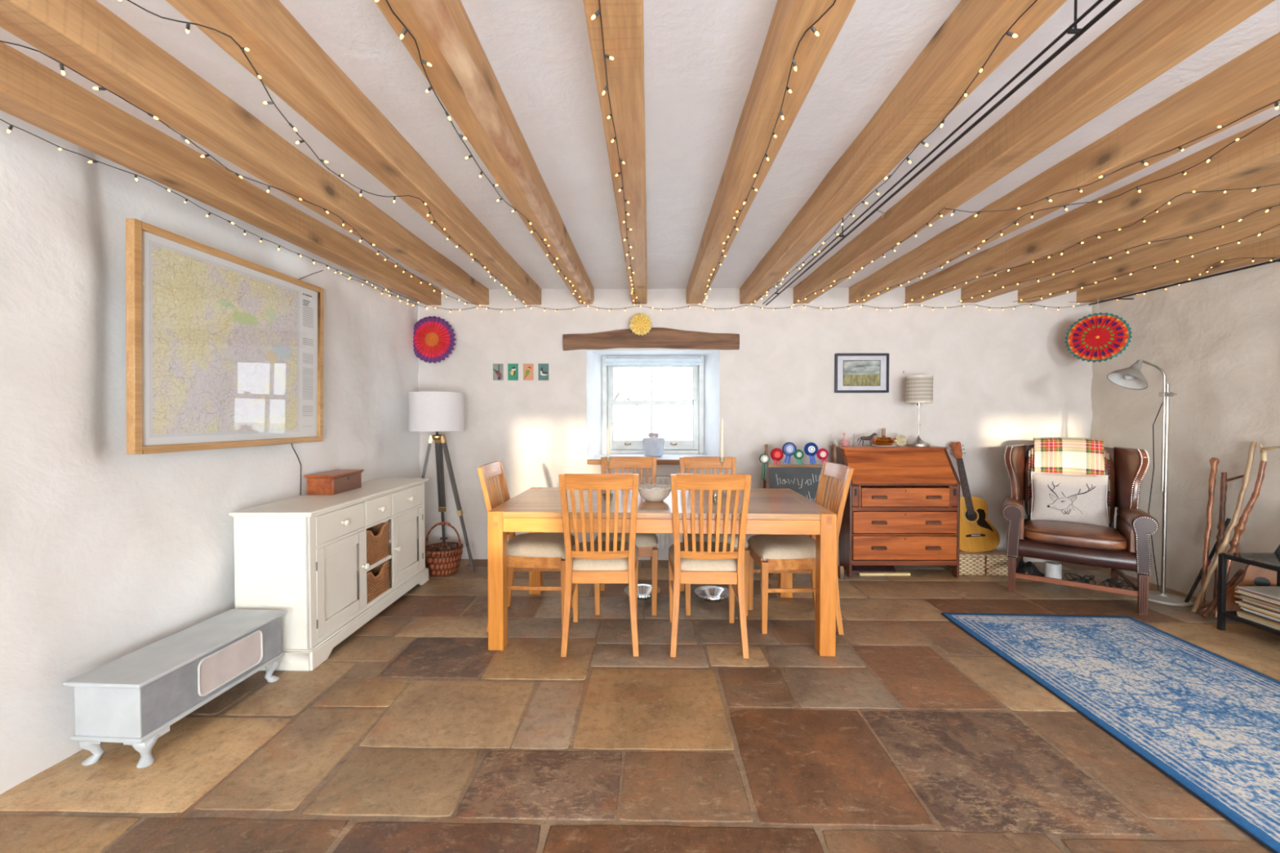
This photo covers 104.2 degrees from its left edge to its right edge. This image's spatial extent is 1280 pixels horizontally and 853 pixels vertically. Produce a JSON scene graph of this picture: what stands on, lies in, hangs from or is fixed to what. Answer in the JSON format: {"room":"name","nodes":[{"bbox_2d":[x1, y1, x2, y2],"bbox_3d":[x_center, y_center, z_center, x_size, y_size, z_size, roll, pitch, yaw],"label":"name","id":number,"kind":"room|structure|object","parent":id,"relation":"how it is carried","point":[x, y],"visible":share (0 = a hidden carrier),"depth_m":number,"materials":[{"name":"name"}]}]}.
{"room":"traditional dwelling","nodes":[
{"label":"traditional dwelling","id":0,"kind":"room"},
{"bbox_2d":[0,110,420,794],"bbox_3d":[-2.188,0.035,1.081,0.112,2.440,6.788,0,1,4],"label":"wall","id":1,"kind":"structure","parent":0,"point":[108,553],"depth_m":1.97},
{"bbox_2d":[125,217,324,454],"bbox_3d":[-2.005,-0.360,2.468,0.144,0.918,1.065,1,1,3],"label":"framed map","id":2,"kind":"object","parent":1,"relation":"attached to","point":[224,349],"visible":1,"depth_m":2.29,"materials":[{"name":"paper"}]},
{"bbox_2d":[0,559,1279,852],"bbox_3d":[0.619,1.237,1.113,7.200,0.005,7.200,0,1,1],"label":"floor","id":3,"kind":"structure","parent":0,"point":[412,735],"depth_m":1.90,"materials":[{"name":"stone"}]},
{"bbox_2d":[62,608,287,768],"bbox_3d":[-1.877,1.057,2.091,0.290,0.318,0.679,0,1,4],"label":"cabinet","id":4,"kind":"object","parent":3,"relation":"on","point":[134,699],"visible":1,"depth_m":1.90,"materials":[{"name":"grey paint"}]},
{"bbox_2d":[228,478,428,671],"bbox_3d":[-1.812,0.803,3.139,0.419,0.787,1.378,0,1,0],"label":"sideboard","id":5,"kind":"object","parent":3,"relation":"on","point":[304,557],"visible":0.92,"depth_m":2.60,"materials":[{"name":"beige paint"}]},
{"bbox_2d":[303,469,364,494],"bbox_3d":[-1.929,0.349,3.154,0.182,0.119,0.336,0,1,-1],"label":"wooden box","id":6,"kind":"object","parent":5,"relation":"on","point":[338,481],"visible":1,"depth_m":3.02,"materials":[{"name":"brown wood"}]},
{"bbox_2d":[366,522,389,565],"bbox_3d":[-1.816,0.743,3.138,0.331,0.226,0.282,0,1,0],"label":"wicker basket","id":7,"kind":"object","parent":5,"relation":"in","point":[377,535],"visible":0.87,"depth_m":3.17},
{"bbox_2d":[366,560,389,603],"bbox_3d":[-1.816,0.981,3.143,0.331,0.191,0.282,0,1,0],"label":"wicker basket","id":8,"kind":"object","parent":5,"relation":"on","point":[377,578],"visible":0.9,"depth_m":3.17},
{"bbox_2d":[408,391,475,571],"bbox_3d":[-1.646,0.456,4.003,0.446,1.452,0.441,1,1,38],"label":"lamp","id":9,"kind":"object","parent":3,"relation":"on","point":[428,411],"visible":0.88,"depth_m":3.89,"materials":[{"name":"white fabric"}]},
{"bbox_2d":[425,522,462,576],"bbox_3d":[-1.590,0.974,4.023,0.307,0.406,0.293,0,1,-3],"label":"basket","id":10,"kind":"object","parent":3,"relation":"on","point":[437,566],"visible":0.82,"depth_m":3.93,"materials":[{"name":"red wicker"}]},
{"bbox_2d":[476,461,575,631],"bbox_3d":[-0.685,0.714,3.102,0.541,0.966,0.412,0,1,1],"label":"dining chair","id":11,"kind":"object","parent":3,"relation":"on","point":[531,552],"visible":0.71,"depth_m":2.94,"materials":[{"name":"brown wood"}]},
{"bbox_2d":[506,533,575,557],"bbox_3d":[-0.626,0.725,3.101,0.424,0.069,0.412,0,1,1],"label":"seat cushion","id":12,"kind":"object","parent":11,"relation":"on","point":[528,544],"depth_m":2.95,"materials":[{"name":"beige fabric"}]},
{"bbox_2d":[558,473,639,657],"bbox_3d":[-0.212,0.720,2.806,0.412,0.966,0.541,0,1,-1],"label":"dining chair","id":13,"kind":"object","parent":3,"relation":"on","point":[592,562],"visible":1,"depth_m":2.62,"materials":[{"name":"brown wood"}]},
{"bbox_2d":[572,542,638,570],"bbox_3d":[-0.213,0.729,2.865,0.412,0.069,0.424,0,1,0],"label":"seat cushion","id":14,"kind":"object","parent":13,"relation":"on","point":[578,564],"depth_m":2.67,"materials":[{"name":"beige fabric"}]},
{"bbox_2d":[594,456,657,615],"bbox_3d":[-0.086,0.708,3.402,0.412,0.966,0.541,0,1,1],"label":"dining chair","id":15,"kind":"object","parent":3,"relation":"on","point":[646,543],"visible":0.39,"depth_m":3.19,"materials":[{"name":"brown wood"}]},
{"bbox_2d":[594,533,657,546],"bbox_3d":[-0.087,0.720,3.343,0.411,0.069,0.424,0,1,1],"label":"seat cushion","id":16,"kind":"object","parent":15,"relation":"on","point":[642,540],"depth_m":3.16,"materials":[{"name":"beige fabric"}]},
{"bbox_2d":[586,475,682,548],"bbox_3d":[0.135,0.801,4.305,1.216,0.746,0.091,0,1,1],"label":"radiator","id":17,"kind":"object","parent":3,"relation":"on","point":[664,540],"visible":0.1,"depth_m":4.26,"materials":[{"name":"metal"}]},
{"bbox_2d":[487,487,836,656],"bbox_3d":[0.122,0.822,3.099,1.845,0.750,0.930,0,1,2],"label":"dining table","id":18,"kind":"object","parent":3,"relation":"on","point":[771,511],"visible":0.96,"depth_m":2.66,"materials":[{"name":"brown wood"}]},
{"bbox_2d":[638,483,671,502],"bbox_3d":[0.087,0.403,3.007,0.232,0.089,0.238,0,1,1],"label":"bowl","id":19,"kind":"object","parent":18,"relation":"on","point":[653,495],"visible":0.85,"depth_m":2.94,"materials":[{"name":"beige ceramic"}]},
{"bbox_2d":[668,473,751,658],"bbox_3d":[0.370,0.720,2.796,0.412,0.966,0.541,0,1,2],"label":"dining chair","id":20,"kind":"object","parent":3,"relation":"on","point":[701,562],"visible":1,"depth_m":2.61,"materials":[{"name":"brown wood"}]},
{"bbox_2d":[668,542,737,571],"bbox_3d":[0.372,0.729,2.854,0.412,0.069,0.424,0,1,2],"label":"seat cushion","id":21,"kind":"object","parent":20,"relation":"on","point":[686,564],"depth_m":2.66,"materials":[{"name":"beige fabric"}]},
{"bbox_2d":[693,585,728,603],"bbox_3d":[0.499,1.162,3.414,0.256,0.058,0.256,0,1,1],"label":"pet bowl","id":22,"kind":"object","parent":3,"relation":"on","point":[710,593],"visible":0.93,"depth_m":3.45,"materials":[{"name":"metal"}]},
{"bbox_2d":[679,456,749,616],"bbox_3d":[0.489,0.709,3.392,0.412,0.966,0.541,0,1,1],"label":"dining chair","id":23,"kind":"object","parent":3,"relation":"on","point":[686,462],"visible":0.32,"depth_m":3.60,"materials":[{"name":"brown wood"}]},
{"bbox_2d":[682,533,748,547],"bbox_3d":[0.488,0.720,3.333,0.411,0.069,0.424,0,1,1],"label":"seat cushion","id":24,"kind":"object","parent":23,"relation":"on","point":[689,535],"depth_m":3.15,"materials":[{"name":"beige fabric"}]},
{"bbox_2d":[747,462,853,635],"bbox_3d":[0.966,0.715,3.063,0.541,0.966,0.412,0,1,0],"label":"dining chair","id":25,"kind":"object","parent":3,"relation":"on","point":[784,553],"visible":0.71,"depth_m":2.90,"materials":[{"name":"brown wood"}]},
{"bbox_2d":[747,534,815,559],"bbox_3d":[0.907,0.725,3.064,0.424,0.069,0.412,0,1,0],"label":"seat cushion","id":26,"kind":"object","parent":25,"relation":"on","point":[763,546],"depth_m":2.93,"materials":[{"name":"beige fabric"}]},
{"bbox_2d":[762,444,844,578],"bbox_3d":[1.296,0.661,4.046,0.572,1.036,0.410,0,1,1],"label":"easel","id":27,"kind":"object","parent":3,"relation":"on","point":[803,479],"visible":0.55,"depth_m":4.00,"materials":[{"name":"brown wood"}]},
{"bbox_2d":[843,565,895,573],"bbox_3d":[1.871,1.129,4.090,0.360,0.098,0.200,0,1,1],"label":"rug","id":28,"kind":"object","parent":3,"relation":"on","point":[855,569],"visible":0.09,"depth_m":4.03,"materials":[{"name":"fabric"}]},
{"bbox_2d":[830,445,960,577],"bbox_3d":[2.060,0.673,4.053,0.868,1.012,0.429,0,1,0],"label":"writing bureau","id":29,"kind":"object","parent":3,"relation":"on","point":[902,508],"visible":0.84,"depth_m":3.87,"materials":[{"name":"brown wood"}]},
{"bbox_2d":[905,374,933,447],"bbox_3d":[2.307,-0.126,4.119,0.202,0.582,0.202,0,1,1],"label":"table lamp","id":30,"kind":"object","parent":29,"relation":"on","point":[918,388],"visible":1,"depth_m":4.04,"materials":[{"name":"fabric"}]},
{"bbox_2d":[943,548,1008,575],"bbox_3d":[2.736,1.096,4.050,0.410,0.166,0.258,0,1,3],"label":"wicker hamper","id":31,"kind":"object","parent":3,"relation":"on","point":[995,562],"visible":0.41,"depth_m":3.94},
{"bbox_2d":[948,441,999,552],"bbox_3d":[2.728,0.581,4.123,0.377,0.904,0.258,0,1,5],"label":"acoustic guitar","id":32,"kind":"object","parent":31,"relation":"on","point":[977,534],"visible":0.82,"depth_m":4.06,"materials":[{"name":"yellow wood"}]},
{"bbox_2d":[1044,560,1062,579],"bbox_3d":[3.167,1.114,3.817,0.104,0.140,0.104,0,1,1],"label":"tub","id":33,"kind":"object","parent":3,"relation":"on","point":[1051,569],"visible":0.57,"depth_m":3.78,"materials":[{"name":"paint"}]},
{"bbox_2d":[1001,444,1159,615],"bbox_3d":[3.140,0.659,3.636,0.802,1.055,0.762,1,1,37],"label":"armchair","id":34,"kind":"object","parent":3,"relation":"on","point":[1126,546],"visible":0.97,"depth_m":3.42,"materials":[{"name":"brown leather"}]},
{"bbox_2d":[1027,437,1110,523],"bbox_3d":[3.292,0.389,3.846,0.473,0.608,0.355,1,1,37],"label":"blanket","id":35,"kind":"object","parent":34,"relation":"on","point":[1065,455],"visible":0.88,"depth_m":3.75,"materials":[{"name":"fabric"}]},
{"bbox_2d":[1030,471,1108,527],"bbox_3d":[3.159,0.531,3.672,0.440,0.365,0.160,1,1,32],"label":"cushion","id":36,"kind":"object","parent":34,"relation":"on","point":[1061,497],"visible":0.94,"depth_m":3.63,"materials":[{"name":"fabric"}]},
{"bbox_2d":[1047,481,1095,514],"bbox_3d":[3.142,0.526,3.627,0.271,0.233,0.062,1,1,37],"label":"print","id":37,"kind":"object","parent":36,"relation":"attached to","point":[1063,497],"depth_m":3.62},
{"bbox_2d":[1024,519,1128,550],"bbox_3d":[3.076,0.756,3.552,0.545,0.122,0.524,1,1,37],"label":"seat cushion","id":38,"kind":"object","parent":34,"relation":"on","point":[1043,534],"depth_m":3.40,"materials":[{"name":"brown leather"}]},
{"bbox_2d":[941,613,1279,852],"bbox_3d":[2.422,1.212,1.965,1.147,0.014,2.357,0,1,3],"label":"rug","id":39,"kind":"object","parent":3,"relation":"on","point":[1209,722],"visible":1,"depth_m":2.23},
{"bbox_2d":[1106,360,1192,606],"bbox_3d":[3.486,0.367,3.417,0.514,1.645,0.276,0,1,1],"label":"reading lamp","id":40,"kind":"object","parent":3,"relation":"on","point":[1131,377],"visible":0.98,"depth_m":3.40,"materials":[{"name":"grey metal"}]},
{"bbox_2d":[1199,457,1219,608],"bbox_3d":[3.710,0.698,3.243,0.215,0.984,0.045,-1,1,-32],"label":"stick","id":41,"kind":"object","parent":3,"relation":"on","point":[1214,462],"visible":0.89,"depth_m":3.24,"materials":[{"name":"brown wood"}]},
{"bbox_2d":[1191,441,1257,612],"bbox_3d":[3.684,0.644,3.133,0.297,1.100,0.050,0,1,17],"label":"stick","id":42,"kind":"object","parent":3,"relation":"on","point":[1246,480],"visible":0.98,"depth_m":3.11,"materials":[{"name":"brown wood"}]},
{"bbox_2d":[1213,472,1244,598],"bbox_3d":[3.731,0.743,3.195,0.173,0.896,0.135,0,1,1],"label":"stick","id":43,"kind":"object","parent":3,"relation":"on","point":[1221,526],"visible":0.77,"depth_m":3.20,"materials":[{"name":"brown wood"}]},
{"bbox_2d":[1211,444,1279,617],"bbox_3d":[3.728,0.651,3.050,0.290,1.090,0.147,1,2,45],"label":"stick","id":44,"kind":"object","parent":3,"relation":"on","point":[1240,528],"visible":0.7,"depth_m":3.07,"materials":[{"name":"brown wood"}]},
{"bbox_2d":[1217,553,1279,635],"bbox_3d":[3.582,0.984,2.305,0.354,0.457,1.274,0,1,1],"label":"shelf unit","id":45,"kind":"object","parent":3,"relation":"on","point":[1222,613],"visible":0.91,"depth_m":2.92,"materials":[{"name":"black metal"}]},
{"bbox_2d":[1237,614,1279,630],"bbox_3d":[3.600,1.093,2.715,0.310,0.007,0.310,0,1,1],"label":"record sleeve","id":46,"kind":"object","parent":45,"relation":"on","point":[1239,615],"visible":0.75,"depth_m":2.78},
{"bbox_2d":[1236,613,1279,628],"bbox_3d":[3.605,1.085,2.722,0.310,0.007,0.310,0,1,1],"label":"record sleeve","id":47,"kind":"object","parent":46,"relation":"on","point":[1237,613],"visible":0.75,"depth_m":2.77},
{"bbox_2d":[1236,612,1279,626],"bbox_3d":[3.603,1.076,2.721,0.310,0.007,0.310,0,1,1],"label":"record sleeve","id":48,"kind":"object","parent":47,"relation":"on","point":[1237,612],"visible":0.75,"depth_m":2.78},
{"bbox_2d":[1236,611,1279,626],"bbox_3d":[3.586,1.068,2.705,0.310,0.007,0.310,0,1,1],"label":"record sleeve","id":49,"kind":"object","parent":48,"relation":"on","point":[1241,612],"visible":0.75,"depth_m":2.76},
{"bbox_2d":[1240,608,1279,623],"bbox_3d":[3.608,1.059,2.711,0.310,0.007,0.310,0,1,1],"label":"record sleeve","id":50,"kind":"object","parent":49,"relation":"on","point":[1242,610],"visible":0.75,"depth_m":2.77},
{"bbox_2d":[1243,608,1279,622],"bbox_3d":[3.607,1.051,2.692,0.310,0.007,0.310,0,1,1],"label":"record sleeve","id":51,"kind":"object","parent":50,"relation":"on","point":[1243,609],"visible":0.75,"depth_m":2.76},
{"bbox_2d":[1240,607,1279,621],"bbox_3d":[3.596,1.042,2.697,0.310,0.007,0.310,0,1,1],"label":"record sleeve","id":52,"kind":"object","parent":51,"relation":"on","point":[1266,615],"visible":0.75,"depth_m":2.76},
{"bbox_2d":[1238,604,1279,619],"bbox_3d":[3.599,1.033,2.708,0.310,0.007,0.310,0,1,1],"label":"record sleeve","id":53,"kind":"object","parent":52,"relation":"on","point":[1238,605],"visible":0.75,"depth_m":2.77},
{"bbox_2d":[1239,604,1279,618],"bbox_3d":[3.586,1.025,2.695,0.310,0.007,0.310,0,1,1],"label":"record sleeve","id":54,"kind":"object","parent":53,"relation":"on","point":[1241,605],"visible":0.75,"depth_m":2.75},
{"bbox_2d":[1235,600,1279,616],"bbox_3d":[3.592,1.016,2.720,0.310,0.007,0.310,0,1,1],"label":"record sleeve","id":55,"kind":"object","parent":54,"relation":"on","point":[1237,602],"visible":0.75,"depth_m":2.78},
{"bbox_2d":[1242,601,1279,613],"bbox_3d":[3.604,1.008,2.693,0.310,0.007,0.310,0,1,1],"label":"record sleeve","id":56,"kind":"object","parent":55,"relation":"on","point":[1242,602],"visible":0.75,"depth_m":2.76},
{"bbox_2d":[1243,600,1279,612],"bbox_3d":[3.604,0.999,2.692,0.310,0.007,0.310,0,1,1],"label":"record sleeve","id":57,"kind":"object","parent":56,"relation":"on","point":[1243,600],"visible":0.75,"depth_m":2.76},
{"bbox_2d":[1242,599,1279,611],"bbox_3d":[3.600,0.991,2.691,0.310,0.007,0.310,0,1,1],"label":"record sleeve","id":58,"kind":"object","parent":57,"relation":"on","point":[1242,599],"visible":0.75,"depth_m":2.76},
{"bbox_2d":[1234,595,1279,610],"bbox_3d":[3.586,0.982,2.717,0.310,0.007,0.310,0,1,1],"label":"record sleeve","id":59,"kind":"object","parent":58,"relation":"on","point":[1236,596],"visible":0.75,"depth_m":2.77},
{"bbox_2d":[1240,595,1279,608],"bbox_3d":[3.590,0.973,2.694,0.310,0.007,0.310,0,1,1],"label":"record sleeve","id":60,"kind":"object","parent":59,"relation":"on","point":[1242,596],"visible":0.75,"depth_m":2.76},
{"bbox_2d":[1238,592,1279,605],"bbox_3d":[3.609,0.964,2.717,0.310,0.007,0.310,0,1,1],"label":"record sleeve","id":61,"kind":"object","parent":60,"relation":"on","point":[1238,593],"visible":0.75,"depth_m":2.78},
{"bbox_2d":[1235,591,1279,604],"bbox_3d":[3.593,0.956,2.720,0.310,0.007,0.310,0,1,1],"label":"record sleeve","id":62,"kind":"object","parent":61,"relation":"on","point":[1242,593],"visible":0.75,"depth_m":2.77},
{"bbox_2d":[1238,590,1279,603],"bbox_3d":[3.599,0.947,2.710,0.310,0.007,0.310,0,1,1],"label":"record sleeve","id":63,"kind":"object","parent":62,"relation":"on","point":[1238,590],"visible":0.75,"depth_m":2.77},
{"bbox_2d":[1235,587,1279,602],"bbox_3d":[3.591,0.938,2.719,0.310,0.007,0.310,0,1,1],"label":"record sleeve","id":64,"kind":"object","parent":63,"relation":"on","point":[1237,588],"visible":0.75,"depth_m":2.77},
{"bbox_2d":[1236,586,1279,599],"bbox_3d":[3.602,0.930,2.720,0.310,0.007,0.310,0,1,1],"label":"record sleeve","id":65,"kind":"object","parent":64,"relation":"on","point":[1273,592],"visible":1,"depth_m":2.82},
{"bbox_2d":[1226,544,1279,624],"bbox_3d":[3.737,0.814,2.966,0.071,0.772,0.370,-1,2,-45],"label":"guitar","id":66,"kind":"object","parent":3,"relation":"on","point":[1253,575],"visible":0.48,"depth_m":2.99,"materials":[{"name":"brown wood"}]},
{"bbox_2d":[0,0,1279,289],"bbox_3d":[0.693,-1.067,0.993,6.550,0.150,6.850,0,1,1],"label":"ceiling","id":67,"kind":"structure","parent":0,"point":[701,57],"depth_m":1.72,"materials":[{"name":"paint"}]},
{"bbox_2d":[0,41,441,305],"bbox_3d":[-1.866,-1.015,1.044,0.134,0.303,6.700,0,1,1],"label":"ceiling beam","id":68,"kind":"structure","parent":67,"relation":"attached to","point":[31,91],"depth_m":1.89,"materials":[{"name":"brown wood"}]},
{"bbox_2d":[0,118,418,302],"bbox_3d":[-1.915,-0.975,2.786,0.112,0.080,2.794,0,1,1],"label":"string","id":69,"kind":"object","parent":68,"relation":"attached to","point":[11,126],"visible":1,"depth_m":1.98,"materials":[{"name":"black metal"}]},
{"bbox_2d":[413,315,456,363],"bbox_3d":[-1.793,-0.798,4.288,0.412,0.505,0.038,0,1,1],"label":"fan","id":70,"kind":"object","parent":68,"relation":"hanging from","point":[433,338],"visible":0.98,"depth_m":4.29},
{"bbox_2d":[0,0,488,305],"bbox_3d":[-1.443,-1.015,1.036,0.134,0.302,6.700,0,1,1],"label":"ceiling beam","id":71,"kind":"structure","parent":67,"relation":"attached to","point":[86,37],"depth_m":1.57,"materials":[{"name":"brown wood"}]},
{"bbox_2d":[0,40,479,305],"bbox_3d":[-1.463,-0.973,2.719,0.195,0.088,3.126,0,1,2],"label":"string","id":72,"kind":"object","parent":71,"relation":"attached to","point":[61,64],"visible":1,"depth_m":1.64,"materials":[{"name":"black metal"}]},
{"bbox_2d":[165,0,541,305],"bbox_3d":[-0.983,-1.014,1.028,0.134,0.304,6.700,0,1,1],"label":"ceiling beam","id":73,"kind":"structure","parent":67,"relation":"attached to","point":[288,60],"depth_m":1.55,"materials":[{"name":"brown wood"}]},
{"bbox_2d":[119,0,526,306],"bbox_3d":[-0.995,-0.972,2.634,0.230,0.088,3.291,0,1,3],"label":"string","id":74,"kind":"object","parent":73,"relation":"attached to","point":[188,24],"visible":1,"depth_m":1.51,"materials":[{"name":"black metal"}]},
{"bbox_2d":[373,0,594,304],"bbox_3d":[-0.524,-1.013,1.020,0.133,0.306,6.700,0,1,1],"label":"ceiling beam","id":75,"kind":"structure","parent":67,"relation":"attached to","point":[461,74],"depth_m":1.53,"materials":[{"name":"brown wood"}]},
{"bbox_2d":[375,0,583,303],"bbox_3d":[-0.537,-0.970,2.623,0.094,0.091,3.255,0,1,2],"label":"string","id":76,"kind":"object","parent":75,"relation":"attached to","point":[404,31],"visible":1,"depth_m":1.53,"materials":[{"name":"black plastic"}]},
{"bbox_2d":[582,0,647,304],"bbox_3d":[-0.061,-1.014,1.012,0.133,0.304,6.700,0,1,1],"label":"ceiling beam","id":77,"kind":"structure","parent":67,"relation":"attached to","point":[622,20],"depth_m":1.50,"materials":[{"name":"brown wood"}]},
{"bbox_2d":[591,0,637,304],"bbox_3d":[-0.062,-0.968,2.591,0.049,0.092,3.262,0,1,1],"label":"string","id":78,"kind":"object","parent":77,"relation":"attached to","point":[597,13],"visible":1,"depth_m":1.51,"materials":[{"name":"black plastic"}]},
{"bbox_2d":[629,312,652,335],"bbox_3d":[0.006,-0.913,4.219,0.195,0.282,0.039,0,1,1],"label":"fan","id":79,"kind":"object","parent":77,"relation":"hanging from","point":[640,323],"visible":1,"depth_m":4.22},
{"bbox_2d":[686,0,856,303],"bbox_3d":[0.408,-1.014,1.004,0.134,0.305,6.700,0,1,1],"label":"ceiling beam","id":80,"kind":"structure","parent":67,"relation":"attached to","point":[790,20],"depth_m":1.52,"materials":[{"name":"brown wood"}]},
{"bbox_2d":[698,0,835,304],"bbox_3d":[0.460,-0.971,2.598,0.065,0.085,3.244,0,1,2],"label":"string","id":81,"kind":"object","parent":80,"relation":"attached to","point":[814,30],"visible":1,"depth_m":1.47,"materials":[{"name":"black plastic"}]},
{"bbox_2d":[739,0,1066,303],"bbox_3d":[0.873,-1.013,0.996,0.134,0.305,6.700,0,1,1],"label":"ceiling beam","id":82,"kind":"structure","parent":67,"relation":"attached to","point":[933,84],"depth_m":1.55,"materials":[{"name":"brown wood"}]},
{"bbox_2d":[751,0,1037,304],"bbox_3d":[0.947,-0.971,2.597,0.112,0.086,3.244,0,1,1],"label":"string","id":83,"kind":"object","parent":82,"relation":"attached to","point":[1008,33],"visible":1,"depth_m":1.58,"materials":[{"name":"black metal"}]},
{"bbox_2d":[762,0,1121,305],"bbox_3d":[1.057,-1.039,2.328,0.068,0.232,3.930,0,1,1],"label":"clothes airer","id":84,"kind":"object","parent":67,"relation":"attached to","point":[1078,32],"visible":0.9,"depth_m":1.45,"materials":[{"name":"metal"}]},
{"bbox_2d":[793,0,1275,303],"bbox_3d":[1.333,-1.013,0.988,0.134,0.305,6.700,0,1,1],"label":"ceiling beam","id":85,"kind":"structure","parent":67,"relation":"attached to","point":[1153,37],"depth_m":1.54,"materials":[{"name":"brown wood"}]},
{"bbox_2d":[848,31,1279,303],"bbox_3d":[1.810,-1.014,0.979,0.133,0.303,6.700,0,1,1],"label":"ceiling beam","id":86,"kind":"structure","parent":67,"relation":"attached to","point":[1250,82],"depth_m":1.85,"materials":[{"name":"brown wood"}]},
{"bbox_2d":[848,114,1279,303],"bbox_3d":[1.829,-0.979,2.785,0.243,0.078,2.869,0,1,-6],"label":"string","id":87,"kind":"object","parent":86,"relation":"attached to","point":[1209,158],"visible":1,"depth_m":2.11,"materials":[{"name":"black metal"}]},
{"bbox_2d":[944,99,1279,217],"bbox_3d":[1.705,-0.942,1.826,0.280,0.036,1.008,-1,1,-28],"label":"string","id":88,"kind":"object","parent":86,"relation":"hanging from","point":[1276,103],"visible":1,"depth_m":1.78,"materials":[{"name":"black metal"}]},
{"bbox_2d":[905,115,1279,303],"bbox_3d":[2.293,-1.013,0.971,0.135,0.305,6.700,0,1,1],"label":"ceiling beam","id":89,"kind":"structure","parent":67,"relation":"attached to","point":[1258,152],"depth_m":2.31,"materials":[{"name":"brown wood"}]},
{"bbox_2d":[902,183,1279,305],"bbox_3d":[2.249,-0.989,3.026,0.346,0.068,2.365,0,1,-9],"label":"string","id":90,"kind":"object","parent":89,"relation":"attached to","point":[1259,187],"visible":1,"depth_m":2.44,"materials":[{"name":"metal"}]},
{"bbox_2d":[960,165,1279,302],"bbox_3d":[2.767,-1.014,0.963,0.134,0.303,6.700,0,1,1],"label":"ceiling beam","id":91,"kind":"structure","parent":67,"relation":"attached to","point":[1214,209],"depth_m":2.68,"materials":[{"name":"brown wood"}]},
{"bbox_2d":[1017,206,1279,302],"bbox_3d":[3.253,-1.013,0.954,0.133,0.303,6.700,0,1,1],"label":"ceiling beam","id":92,"kind":"structure","parent":67,"relation":"attached to","point":[1258,223],"depth_m":3.07,"materials":[{"name":"brown wood"}]},
{"bbox_2d":[1076,235,1279,302],"bbox_3d":[3.750,-1.013,0.946,0.135,0.304,6.700,0,1,1],"label":"ceiling beam","id":93,"kind":"structure","parent":67,"relation":"attached to","point":[1270,247],"depth_m":3.40,"materials":[{"name":"brown wood"}]},
{"bbox_2d":[1064,312,1132,362],"bbox_3d":[3.611,-0.761,3.929,0.394,0.509,0.038,1,1,42],"label":"wall decoration","id":94,"kind":"object","parent":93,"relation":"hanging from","point":[1099,337],"visible":1,"depth_m":3.93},
{"bbox_2d":[417,287,1093,561],"bbox_3d":[1.004,-0.045,4.540,6.050,2.470,0.427,0,1,1],"label":"wall","id":95,"kind":"structure","parent":0,"point":[1008,376],"depth_m":4.32,"materials":[{"name":"paint"}]},
{"bbox_2d":[586,459,679,464],"bbox_3d":[0.118,0.311,4.351,1.155,0.044,0.068,0,1,1],"label":"board","id":96,"kind":"object","parent":95,"relation":"attached to","point":[588,461],"visible":0.26,"depth_m":4.32,"materials":[{"name":"brown wood"}]},
{"bbox_2d":[642,432,665,456],"bbox_3d":[0.125,0.164,4.562,0.208,0.207,0.208,0,1,1],"label":"vase","id":97,"kind":"object","parent":96,"relation":"on","point":[653,445],"visible":1,"depth_m":4.49,"materials":[{"name":"ceramic"}]},
{"bbox_2d":[562,327,739,350],"bbox_3d":[0.095,-0.759,4.332,1.522,0.193,0.107,0,1,1],"label":"lintel","id":98,"kind":"object","parent":95,"relation":"attached to","point":[656,337],"visible":0.83,"depth_m":4.29,"materials":[{"name":"brown wood"}]},
{"bbox_2d":[431,303,1088,311],"bbox_3d":[0.999,-1.019,4.280,5.618,0.056,0.037,0,1,1],"label":"string","id":99,"kind":"object","parent":95,"relation":"attached to","point":[970,304],"visible":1,"depth_m":4.28,"materials":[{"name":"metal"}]},
{"bbox_2d":[834,353,888,392],"bbox_3d":[1.913,-0.461,4.293,0.460,0.339,0.020,0,1,1],"label":"framed picture","id":100,"kind":"object","parent":95,"relation":"attached to","point":[853,372],"visible":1,"depth_m":4.29,"materials":[{"name":"black paint"}]},
{"bbox_2d":[844,360,879,385],"bbox_3d":[1.913,-0.461,4.294,0.316,0.216,0.001,0,1,1],"label":"print","id":101,"kind":"object","parent":100,"relation":"attached to","point":[855,372],"depth_m":4.29},
{"bbox_2d":[1089,258,1279,601],"bbox_3d":[3.917,0.037,0.973,0.060,2.440,6.784,0,1,-1],"label":"wall","id":102,"kind":"structure","parent":0,"point":[1215,340],"depth_m":3.44,"materials":[{"name":"paint"}]},
{"bbox_2d":[1088,258,1279,305],"bbox_3d":[3.781,-0.951,2.477,0.167,0.074,3.320,0,1,1],"label":"wall rail","id":103,"kind":"object","parent":102,"relation":"attached to","point":[1277,260],"visible":1,"depth_m":3.38,"materials":[{"name":"metal"}]},
{"bbox_3d":[0.935,-0.036,4.835,6.900,2.800,0.160,0,1,1],"label":"wall","id":104,"kind":"structure","parent":0,"visible":0},
{"bbox_2d":[602,355,704,453],"bbox_3d":[0.125,-0.207,4.802,0.972,0.940,0.128,0,1,1],"label":"window","id":105,"kind":"structure","parent":104,"relation":"in","point":[695,446],"depth_m":4.77,"materials":[{"name":"paint"}]},
{"bbox_2d":[604,357,702,439],"bbox_3d":[0.123,-0.267,4.697,0.912,0.769,0.070,0,1,1],"label":"roller blind","id":106,"kind":"object","parent":105,"relation":"attached to","point":[608,361],"visible":1,"depth_m":4.67,"materials":[{"name":"fabric"}]},
{"label":"outside","id":107,"kind":"structure","parent":0,"visible":0},
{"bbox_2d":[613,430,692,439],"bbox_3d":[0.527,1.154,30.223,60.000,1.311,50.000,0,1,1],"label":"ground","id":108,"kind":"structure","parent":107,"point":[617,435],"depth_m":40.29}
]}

